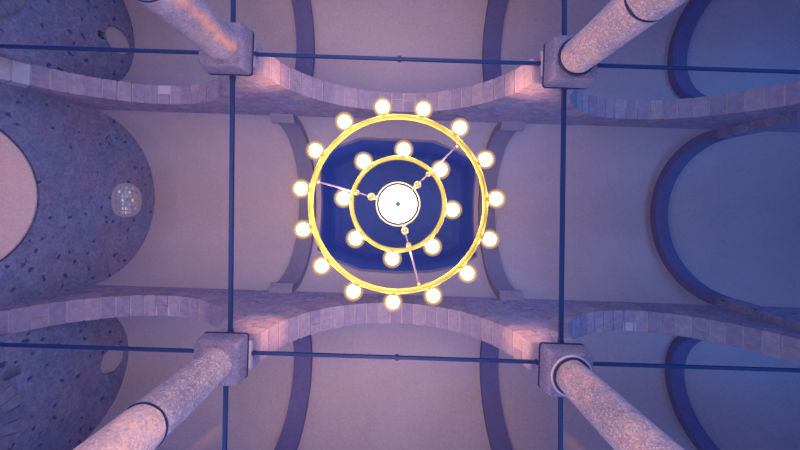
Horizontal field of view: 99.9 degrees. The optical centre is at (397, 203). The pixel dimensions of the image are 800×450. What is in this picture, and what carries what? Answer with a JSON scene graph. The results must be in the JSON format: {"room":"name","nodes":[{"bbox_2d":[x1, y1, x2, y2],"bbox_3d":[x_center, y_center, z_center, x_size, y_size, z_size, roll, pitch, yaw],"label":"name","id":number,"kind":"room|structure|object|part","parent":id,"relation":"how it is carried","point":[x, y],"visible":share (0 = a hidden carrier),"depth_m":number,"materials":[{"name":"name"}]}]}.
{"room":"church interior","nodes":[
{"label":"church interior","id":0,"kind":"room"},
{"bbox_2d":[0,132,37,259],"bbox_3d":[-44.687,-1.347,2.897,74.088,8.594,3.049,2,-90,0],"label":"wall","id":1,"kind":"structure","parent":0,"point":[18,187],"depth_m":7.06,"materials":[{"name":"paint"}]},
{"bbox_2d":[0,317,127,449],"bbox_3d":[-7.739,4.040,3.924,0.640,10.648,3.184,0,-90,0],"label":"wall","id":2,"kind":"structure","parent":0,"point":[64,394],"depth_m":7.42,"materials":[{"name":"stone"}]},
{"bbox_2d":[0,379,20,449],"bbox_3d":[-7.467,4.049,6.048,0.160,1.087,2.180,0,-90,0],"label":"arch","id":3,"kind":"object","parent":2,"relation":"attached to","point":[10,409],"visible":1,"depth_m":6.38,"materials":[{"name":"stone"}]},
{"bbox_2d":[101,345,122,373],"bbox_3d":[-7.522,4.047,8.768,0.110,0.759,0.668,0,-90,0],"label":"window","id":4,"kind":"structure","parent":2,"relation":"in","point":[111,359],"depth_m":8.76,"materials":[{"name":"white glass"}]},
{"bbox_2d":[0,0,134,80],"bbox_3d":[-7.558,-4.342,3.924,0.640,10.648,3.184,0,-90,0],"label":"wall","id":5,"kind":"structure","parent":0,"point":[79,23],"depth_m":7.43,"materials":[{"name":"stone"}]},
{"bbox_2d":[0,0,25,15],"bbox_3d":[-7.286,-4.333,6.048,0.160,1.087,2.180,0,-90,0],"label":"arch","id":6,"kind":"object","parent":5,"relation":"attached to","point":[7,7],"visible":1,"depth_m":6.24,"materials":[{"name":"stone"}]},
{"bbox_2d":[106,26,128,54],"bbox_3d":[-7.342,-4.239,8.720,0.110,0.790,0.636,0,-90,0],"label":"window","id":7,"kind":"structure","parent":5,"relation":"in","point":[115,37],"depth_m":8.70,"materials":[{"name":"white glass"}]},
{"bbox_2d":[0,82,154,307],"bbox_3d":[-7.960,-0.185,4.618,0.544,12.035,4.479,0,-90,0],"label":"wall","id":8,"kind":"structure","parent":0,"point":[76,155],"depth_m":7.87,"materials":[{"name":"stone"}]},
{"bbox_2d":[111,183,141,217],"bbox_3d":[-7.841,-0.109,9.600,0.144,1.181,0.992,0,-90,0],"label":"window","id":9,"kind":"structure","parent":8,"relation":"in","point":[126,198],"depth_m":9.65,"materials":[{"name":"multicoloured glass"}]},
{"bbox_2d":[319,140,474,270],"bbox_3d":[-0.010,0.063,11.754,5.341,4.691,4.186,2,-90,0],"label":"ceiling","id":10,"kind":"structure","parent":0,"point":[455,238],"depth_m":12.80,"materials":[{"name":"blue paint"}]},
{"bbox_2d":[293,99,503,309],"bbox_3d":[0.012,0.005,8.822,2.541,9.944,2.553,21,-90,0],"label":"chandelier","id":11,"kind":"object","parent":10,"relation":"hanging from","point":[397,203],"visible":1,"depth_m":3.97,"materials":[{"name":"yellow metal"}]},
{"bbox_3d":[-1.159,-0.184,4.000,0.220,0.233,0.233,9,-90,0],"label":"globe","id":12,"kind":"part","parent":11,"relation":"part of"},
{"bbox_3d":[-1.134,0.304,4.000,0.220,0.233,0.233,-15,-90,0],"label":"globe","id":13,"kind":"part","parent":11,"relation":"part of"},
{"bbox_3d":[-0.984,-0.639,4.000,0.220,0.233,0.233,33,-90,0],"label":"globe","id":14,"kind":"part","parent":11,"relation":"part of"},
{"bbox_3d":[-0.912,0.739,4.000,0.220,0.233,0.233,-39,-90,0],"label":"globe","id":15,"kind":"part","parent":11,"relation":"part of"},
{"bbox_3d":[-0.653,-0.069,4.000,0.220,0.233,0.233,6,-90,0],"label":"globe","id":16,"kind":"part","parent":11,"relation":"part of"},
{"bbox_3d":[-0.639,-0.984,4.000,0.233,0.233,0.220,-33,-90,0],"label":"globe","id":17,"kind":"part","parent":11,"relation":"part of"},
{"bbox_3d":[-0.611,-0.169,4.010,0.791,0.021,0.023,16,-90,0],"label":"arm","id":18,"kind":"part","parent":11,"relation":"part of","materials":[{"name":"purple metal"}]},
{"bbox_3d":[-0.533,1.046,4.000,0.233,0.233,0.220,27,-90,0],"label":"globe","id":19,"kind":"part","parent":11,"relation":"part of"},
{"bbox_3d":[-0.510,0.413,4.000,0.220,0.233,0.233,-39,-90,0],"label":"globe","id":20,"kind":"part","parent":11,"relation":"part of"},
{"bbox_3d":[-0.413,-0.510,4.000,0.233,0.233,0.220,-39,-90,0],"label":"globe","id":21,"kind":"part","parent":11,"relation":"part of"},
{"bbox_3d":[-0.304,-0.087,4.000,0.117,0.095,0.095,2,-90,0],"label":"knob","id":22,"kind":"part","parent":11,"relation":"part of","materials":[{"name":"gold metal"}]},
{"bbox_3d":[-0.184,-1.159,4.000,0.233,0.233,0.220,-9,-90,0],"label":"globe","id":23,"kind":"part","parent":11,"relation":"part of"},
{"bbox_3d":[-0.069,0.653,4.000,0.233,0.233,0.220,6,-90,0],"label":"globe","id":24,"kind":"part","parent":11,"relation":"part of"},
{"bbox_3d":[-0.061,1.172,4.000,0.233,0.233,0.220,3,-90,0],"label":"globe","id":25,"kind":"part","parent":11,"relation":"part of"},
{"bbox_3d":[0.000,0.000,3.993,0.462,0.155,0.462,2,-90,0],"label":"lamp shade","id":26,"kind":"part","parent":11,"relation":"part of","materials":[{"name":"white"}]},
{"bbox_3d":[0.069,-0.653,4.000,0.233,0.233,0.220,6,-90,0],"label":"globe","id":27,"kind":"part","parent":11,"relation":"part of"},
{"bbox_3d":[0.082,0.306,4.000,0.095,0.095,0.118,2,-90,0],"label":"knob","id":28,"kind":"part","parent":11,"relation":"part of","materials":[{"name":"gold metal"}]},
{"bbox_3d":[0.159,0.614,4.010,0.023,0.021,0.791,-14,-90,0],"label":"arm","id":29,"kind":"part","parent":11,"relation":"part of","materials":[{"name":"purple metal"}]},
{"bbox_3d":[0.227,-0.223,4.000,0.113,0.095,0.095,-45,-90,0],"label":"knob","id":30,"kind":"part","parent":11,"relation":"part of","materials":[{"name":"gold metal"}]},
{"bbox_3d":[0.304,-1.134,4.000,0.233,0.233,0.220,15,-90,0],"label":"globe","id":31,"kind":"part","parent":11,"relation":"part of"},
{"bbox_3d":[0.413,0.510,4.000,0.233,0.233,0.220,-39,-90,0],"label":"globe","id":32,"kind":"part","parent":11,"relation":"part of"},
{"bbox_3d":[0.421,1.096,4.000,0.233,0.233,0.220,-21,-90,0],"label":"globe","id":33,"kind":"part","parent":11,"relation":"part of"},
{"bbox_3d":[0.452,-0.444,4.010,0.791,0.021,0.023,-45,-90,0],"label":"arm","id":34,"kind":"part","parent":11,"relation":"part of","materials":[{"name":"purple metal"}]},
{"bbox_3d":[0.510,-0.413,4.000,0.220,0.233,0.233,-39,-90,0],"label":"globe","id":35,"kind":"part","parent":11,"relation":"part of"},
{"bbox_3d":[0.653,0.069,4.000,0.220,0.233,0.233,6,-90,0],"label":"globe","id":36,"kind":"part","parent":11,"relation":"part of"},
{"bbox_3d":[0.739,-0.912,4.000,0.233,0.233,0.220,39,-90,0],"label":"globe","id":37,"kind":"part","parent":11,"relation":"part of"},
{"bbox_3d":[0.830,0.830,4.000,0.220,0.233,0.233,45,-90,0],"label":"globe","id":38,"kind":"part","parent":11,"relation":"part of"},
{"bbox_3d":[1.046,-0.533,4.000,0.220,0.233,0.233,-27,-90,0],"label":"globe","id":39,"kind":"part","parent":11,"relation":"part of"},
{"bbox_3d":[1.096,0.421,4.000,0.220,0.233,0.233,21,-90,0],"label":"globe","id":40,"kind":"part","parent":11,"relation":"part of"},
{"bbox_3d":[1.172,-0.061,4.000,0.220,0.233,0.233,-3,-90,0],"label":"globe","id":41,"kind":"part","parent":11,"relation":"part of"},
{"bbox_2d":[13,76,799,131],"bbox_3d":[3.358,-2.213,3.500,22.074,9.800,0.416,2,-90,0],"label":"wall","id":42,"kind":"structure","parent":0,"point":[536,108],"depth_m":7.76,"materials":[{"name":"stone"}]},
{"bbox_2d":[716,111,799,137],"bbox_3d":[8.177,-1.753,3.516,0.389,9.832,0.192,2,-90,0],"label":"trim","id":43,"kind":"structure","parent":42,"relation":"attached to","point":[790,119],"depth_m":7.44,"materials":[{"name":"stone"}]},
{"bbox_2d":[14,285,799,342],"bbox_3d":[3.318,2.600,3.500,22.075,9.800,0.456,2,-90,0],"label":"wall","id":44,"kind":"structure","parent":0,"point":[257,306],"depth_m":7.78,"materials":[{"name":"stone"}]},
{"bbox_2d":[715,297,799,330],"bbox_3d":[8.142,2.432,3.516,0.389,9.832,0.192,2,-90,0],"label":"trim","id":45,"kind":"structure","parent":44,"relation":"attached to","point":[787,320],"depth_m":7.41,"materials":[{"name":"stone"}]},
{"bbox_2d":[83,307,799,449],"bbox_3d":[3.463,4.402,8.544,21.828,1.760,3.520,2,-90,0],"label":"ceiling","id":46,"kind":"structure","parent":0,"point":[354,403],"depth_m":8.98,"materials":[{"name":"paint"}]},
{"bbox_2d":[274,334,311,449],"bbox_3d":[-2.582,4.207,8.446,0.464,1.565,3.142,0,-90,0],"label":"arch","id":47,"kind":"object","parent":46,"relation":"attached to","point":[289,439],"visible":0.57,"depth_m":8.77,"materials":[{"name":"stone"}]},
{"bbox_2d":[480,340,512,449],"bbox_3d":[2.472,4.370,8.446,0.464,1.565,3.142,0,-90,0],"label":"arch","id":48,"kind":"object","parent":46,"relation":"attached to","point":[498,438],"visible":0.61,"depth_m":8.82,"materials":[{"name":"stone"}]},
{"bbox_2d":[665,336,719,449],"bbox_3d":[7.517,4.533,8.446,0.384,1.565,3.140,0,-90,0],"label":"arch","id":49,"kind":"object","parent":46,"relation":"attached to","point":[680,347],"visible":0.7,"depth_m":8.83,"materials":[{"name":"stone"}]},
{"bbox_2d":[94,110,799,307],"bbox_3d":[3.322,0.179,9.622,22.213,2.443,4.886,2,-90,0],"label":"ceiling","id":50,"kind":"structure","parent":0,"point":[734,208],"depth_m":10.10,"materials":[{"name":"paint"}]},
{"bbox_2d":[268,114,315,292],"bbox_3d":[-2.875,-0.020,9.412,0.576,2.408,4.446,0,-90,0],"label":"arch","id":51,"kind":"object","parent":50,"relation":"attached to","point":[293,276],"visible":0.84,"depth_m":9.55,"materials":[{"name":"grey stone"}]},
{"bbox_2d":[478,121,524,300],"bbox_3d":[2.818,0.162,9.412,0.576,2.408,4.446,0,-90,0],"label":"arch","id":52,"kind":"object","parent":50,"relation":"attached to","point":[503,131],"visible":0.88,"depth_m":9.51,"materials":[{"name":"grey stone"}]},
{"bbox_2d":[650,130,730,304],"bbox_3d":[8.160,0.336,9.508,0.384,2.216,4.442,0,-90,0],"label":"arch","id":53,"kind":"object","parent":50,"relation":"attached to","point":[664,185],"visible":0.95,"depth_m":9.87,"materials":[{"name":"stone"}]},
{"bbox_2d":[121,0,799,108],"bbox_3d":[3.533,-3.984,8.544,21.828,1.760,3.520,2,-90,0],"label":"ceiling","id":54,"kind":"structure","parent":0,"point":[760,34],"depth_m":9.09,"materials":[{"name":"paint"}]},
{"bbox_2d":[291,0,314,76],"bbox_3d":[-2.512,-4.179,8.446,0.464,1.565,3.142,0,-90,0],"label":"arch","id":55,"kind":"object","parent":54,"relation":"attached to","point":[302,9],"visible":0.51,"depth_m":8.98,"materials":[{"name":"stone"}]},
{"bbox_2d":[482,0,507,81],"bbox_3d":[2.541,-4.016,8.446,0.464,1.565,3.142,0,-90,0],"label":"arch","id":56,"kind":"object","parent":54,"relation":"attached to","point":[496,9],"visible":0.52,"depth_m":8.96,"materials":[{"name":"stone"}]},
{"bbox_2d":[667,0,711,98],"bbox_3d":[7.587,-3.853,8.446,0.384,1.565,3.140,0,-90,0],"label":"arch","id":57,"kind":"object","parent":54,"relation":"attached to","point":[680,81],"visible":0.76,"depth_m":8.88,"materials":[{"name":"stone"}]},
{"bbox_3d":[1.731,0.136,-1.496,26.871,0.192,12.960,2,-90,0],"label":"floor","id":58,"kind":"structure","parent":0,"visible":0},
{"bbox_2d":[73,331,248,449],"bbox_3d":[-2.751,2.409,1.988,0.832,6.776,0.832,2,-90,0],"label":"stone column","id":59,"kind":"structure","parent":58,"relation":"on","point":[220,358],"depth_m":3.95,"materials":[{"name":"stone"}]},
{"bbox_2d":[0,342,193,352],"bbox_3d":[-5.265,2.303,5.416,4.504,0.061,0.064,2,-90,0],"label":"rod","id":60,"kind":"object","parent":59,"relation":"attached to","point":[24,345],"visible":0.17,"depth_m":5.39,"materials":[{"name":"blue metal"}]},
{"bbox_2d":[0,291,243,334],"bbox_3d":[-5.373,2.320,6.696,5.290,2.640,0.472,2,-90,0],"label":"arch","id":61,"kind":"object","parent":59,"relation":"on","point":[212,310],"visible":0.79,"depth_m":7.28,"materials":[{"name":"stone"}]},
{"bbox_2d":[222,386,228,449],"bbox_3d":[-2.798,4.244,5.416,0.074,0.070,3.048,1,-90,0],"label":"rod","id":62,"kind":"object","parent":59,"relation":"attached to","point":[225,388],"visible":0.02,"depth_m":5.39,"materials":[{"name":"blue metal"}]},
{"bbox_3d":[-2.751,2.409,5.365,0.723,0.022,0.723,2,-90,0],"label":"lead plate","id":63,"kind":"part","parent":59,"relation":"part of","materials":[{"name":"blue"}]},
{"bbox_2d":[138,0,253,75],"bbox_3d":[-2.671,-2.416,1.988,0.832,6.776,0.832,2,-90,0],"label":"stone column","id":64,"kind":"structure","parent":58,"relation":"on","point":[225,48],"depth_m":4.62,"materials":[{"name":"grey stone"}]},
{"bbox_2d":[0,44,198,54],"bbox_3d":[-5.225,-2.506,5.416,4.504,0.061,0.064,2,-90,0],"label":"rod","id":65,"kind":"object","parent":64,"relation":"attached to","point":[8,46],"visible":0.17,"depth_m":5.39,"materials":[{"name":"blue metal"}]},
{"bbox_2d":[0,57,245,108],"bbox_3d":[-5.333,-2.493,6.696,5.290,2.640,0.432,2,-90,0],"label":"arch","id":66,"kind":"object","parent":64,"relation":"on","point":[216,92],"visible":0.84,"depth_m":7.26,"materials":[{"name":"stone"}]},
{"bbox_3d":[-2.671,-2.416,5.365,0.723,0.022,0.723,2,-90,0],"label":"lead plate","id":67,"kind":"part","parent":64,"relation":"part of","materials":[{"name":"blue"}]},
{"bbox_2d":[227,76,235,331],"bbox_3d":[-2.683,0.009,5.416,0.074,0.070,4.177,0,-90,0],"label":"rod","id":68,"kind":"object","parent":64,"relation":"attached to","point":[232,78],"visible":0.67,"depth_m":5.39,"materials":[{"name":"blue metal"}]},
{"bbox_2d":[230,0,235,21],"bbox_3d":[-2.648,-4.228,5.416,0.074,0.070,3.049,0,-90,0],"label":"rod","id":69,"kind":"object","parent":64,"relation":"attached to","point":[233,2],"visible":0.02,"depth_m":5.39,"materials":[{"name":"blue metal"}]},
{"bbox_2d":[254,52,540,65],"bbox_3d":[-0.008,-2.337,5.447,4.688,0.138,0.074,2,-90,0],"label":"rod","id":70,"kind":"object","parent":64,"relation":"attached to","point":[257,54],"visible":0.83,"depth_m":5.39,"materials":[{"name":"blue metal"}]},
{"bbox_2d":[538,342,683,449],"bbox_3d":[2.606,2.582,1.988,0.832,6.776,0.832,2,-90,0],"label":"stone column","id":71,"kind":"structure","parent":58,"relation":"on","point":[564,369],"depth_m":4.21,"materials":[{"name":"pink stone"}]},
{"bbox_2d":[251,350,537,364],"bbox_3d":[-0.048,2.472,5.447,4.688,0.138,0.074,2,-90,0],"label":"rod","id":72,"kind":"object","parent":71,"relation":"attached to","point":[396,357],"visible":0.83,"depth_m":5.39,"materials":[{"name":"blue metal"}]},
{"bbox_2d":[242,298,547,377],"bbox_3d":[-0.048,2.492,6.696,5.290,2.640,0.472,2,-90,0],"label":"arch","id":73,"kind":"object","parent":71,"relation":"on","point":[270,334],"visible":0.88,"depth_m":6.93,"materials":[{"name":"stone"}]},
{"bbox_2d":[558,397,562,449],"bbox_3d":[2.623,4.419,5.416,0.074,0.070,3.050,0,-90,0],"label":"rod","id":74,"kind":"object","parent":71,"relation":"attached to","point":[560,399],"visible":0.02,"depth_m":5.39,"materials":[{"name":"blue metal"}]},
{"bbox_3d":[2.606,2.582,5.365,0.723,0.022,0.723,2,-90,0],"label":"lead plate","id":75,"kind":"part","parent":71,"relation":"part of","materials":[{"name":"blue"}]},
{"bbox_3d":[2.606,2.582,5.030,0.637,0.030,0.637,2,-90,0],"label":"neck moulding","id":76,"kind":"part","parent":71,"relation":"part of","materials":[{"name":"stone"}]},
{"bbox_2d":[547,306,799,364],"bbox_3d":[5.277,2.664,6.696,5.290,2.640,0.472,2,-90,0],"label":"arch","id":77,"kind":"object","parent":71,"relation":"on","point":[580,321],"visible":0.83,"depth_m":7.23,"materials":[{"name":"stone"}]},
{"bbox_2d":[593,362,799,372],"bbox_3d":[5.257,2.643,5.416,4.680,0.061,0.064,2,-90,0],"label":"rod","id":78,"kind":"object","parent":71,"relation":"attached to","point":[612,364],"visible":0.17,"depth_m":5.39,"materials":[{"name":"blue metal"}]},
{"bbox_2d":[542,0,686,89],"bbox_3d":[2.678,-2.203,1.988,0.832,6.776,0.832,2,-90,0],"label":"stone column","id":79,"kind":"structure","parent":58,"relation":"on","point":[569,62],"depth_m":4.29,"materials":[{"name":"grey stone"}]},
{"bbox_2d":[246,41,544,115],"bbox_3d":[-0.008,-2.322,6.696,5.290,2.640,0.432,2,-90,0],"label":"arch","id":80,"kind":"object","parent":79,"relation":"on","point":[526,80],"visible":0.88,"depth_m":6.89,"materials":[{"name":"stone"}]},
{"bbox_2d":[558,89,566,342],"bbox_3d":[2.650,0.182,5.416,0.074,0.070,4.177,1,-90,0],"label":"rod","id":81,"kind":"object","parent":79,"relation":"attached to","point":[563,91],"visible":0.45,"depth_m":5.39,"materials":[{"name":"blue metal"}]},
{"bbox_2d":[562,0,566,34],"bbox_3d":[2.685,-4.055,5.416,0.074,0.070,3.049,0,-90,0],"label":"rod","id":82,"kind":"object","parent":79,"relation":"attached to","point":[564,2],"visible":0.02,"depth_m":5.39,"materials":[{"name":"blue metal"}]},
{"bbox_3d":[2.678,-2.203,5.365,0.723,0.022,0.723,2,-90,0],"label":"lead plate","id":83,"kind":"part","parent":79,"relation":"part of","materials":[{"name":"blue"}]},
{"bbox_2d":[549,80,799,122],"bbox_3d":[5.317,-2.150,6.696,5.290,2.640,0.432,2,-90,0],"label":"arch","id":84,"kind":"object","parent":79,"relation":"on","point":[581,105],"visible":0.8,"depth_m":7.25,"materials":[{"name":"stone"}]},
{"bbox_2d":[597,63,799,73],"bbox_3d":[5.297,-2.166,5.416,4.680,0.061,0.064,2,-90,0],"label":"rod","id":85,"kind":"object","parent":79,"relation":"attached to","point":[599,65],"visible":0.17,"depth_m":5.39,"materials":[{"name":"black metal"}]}
]}

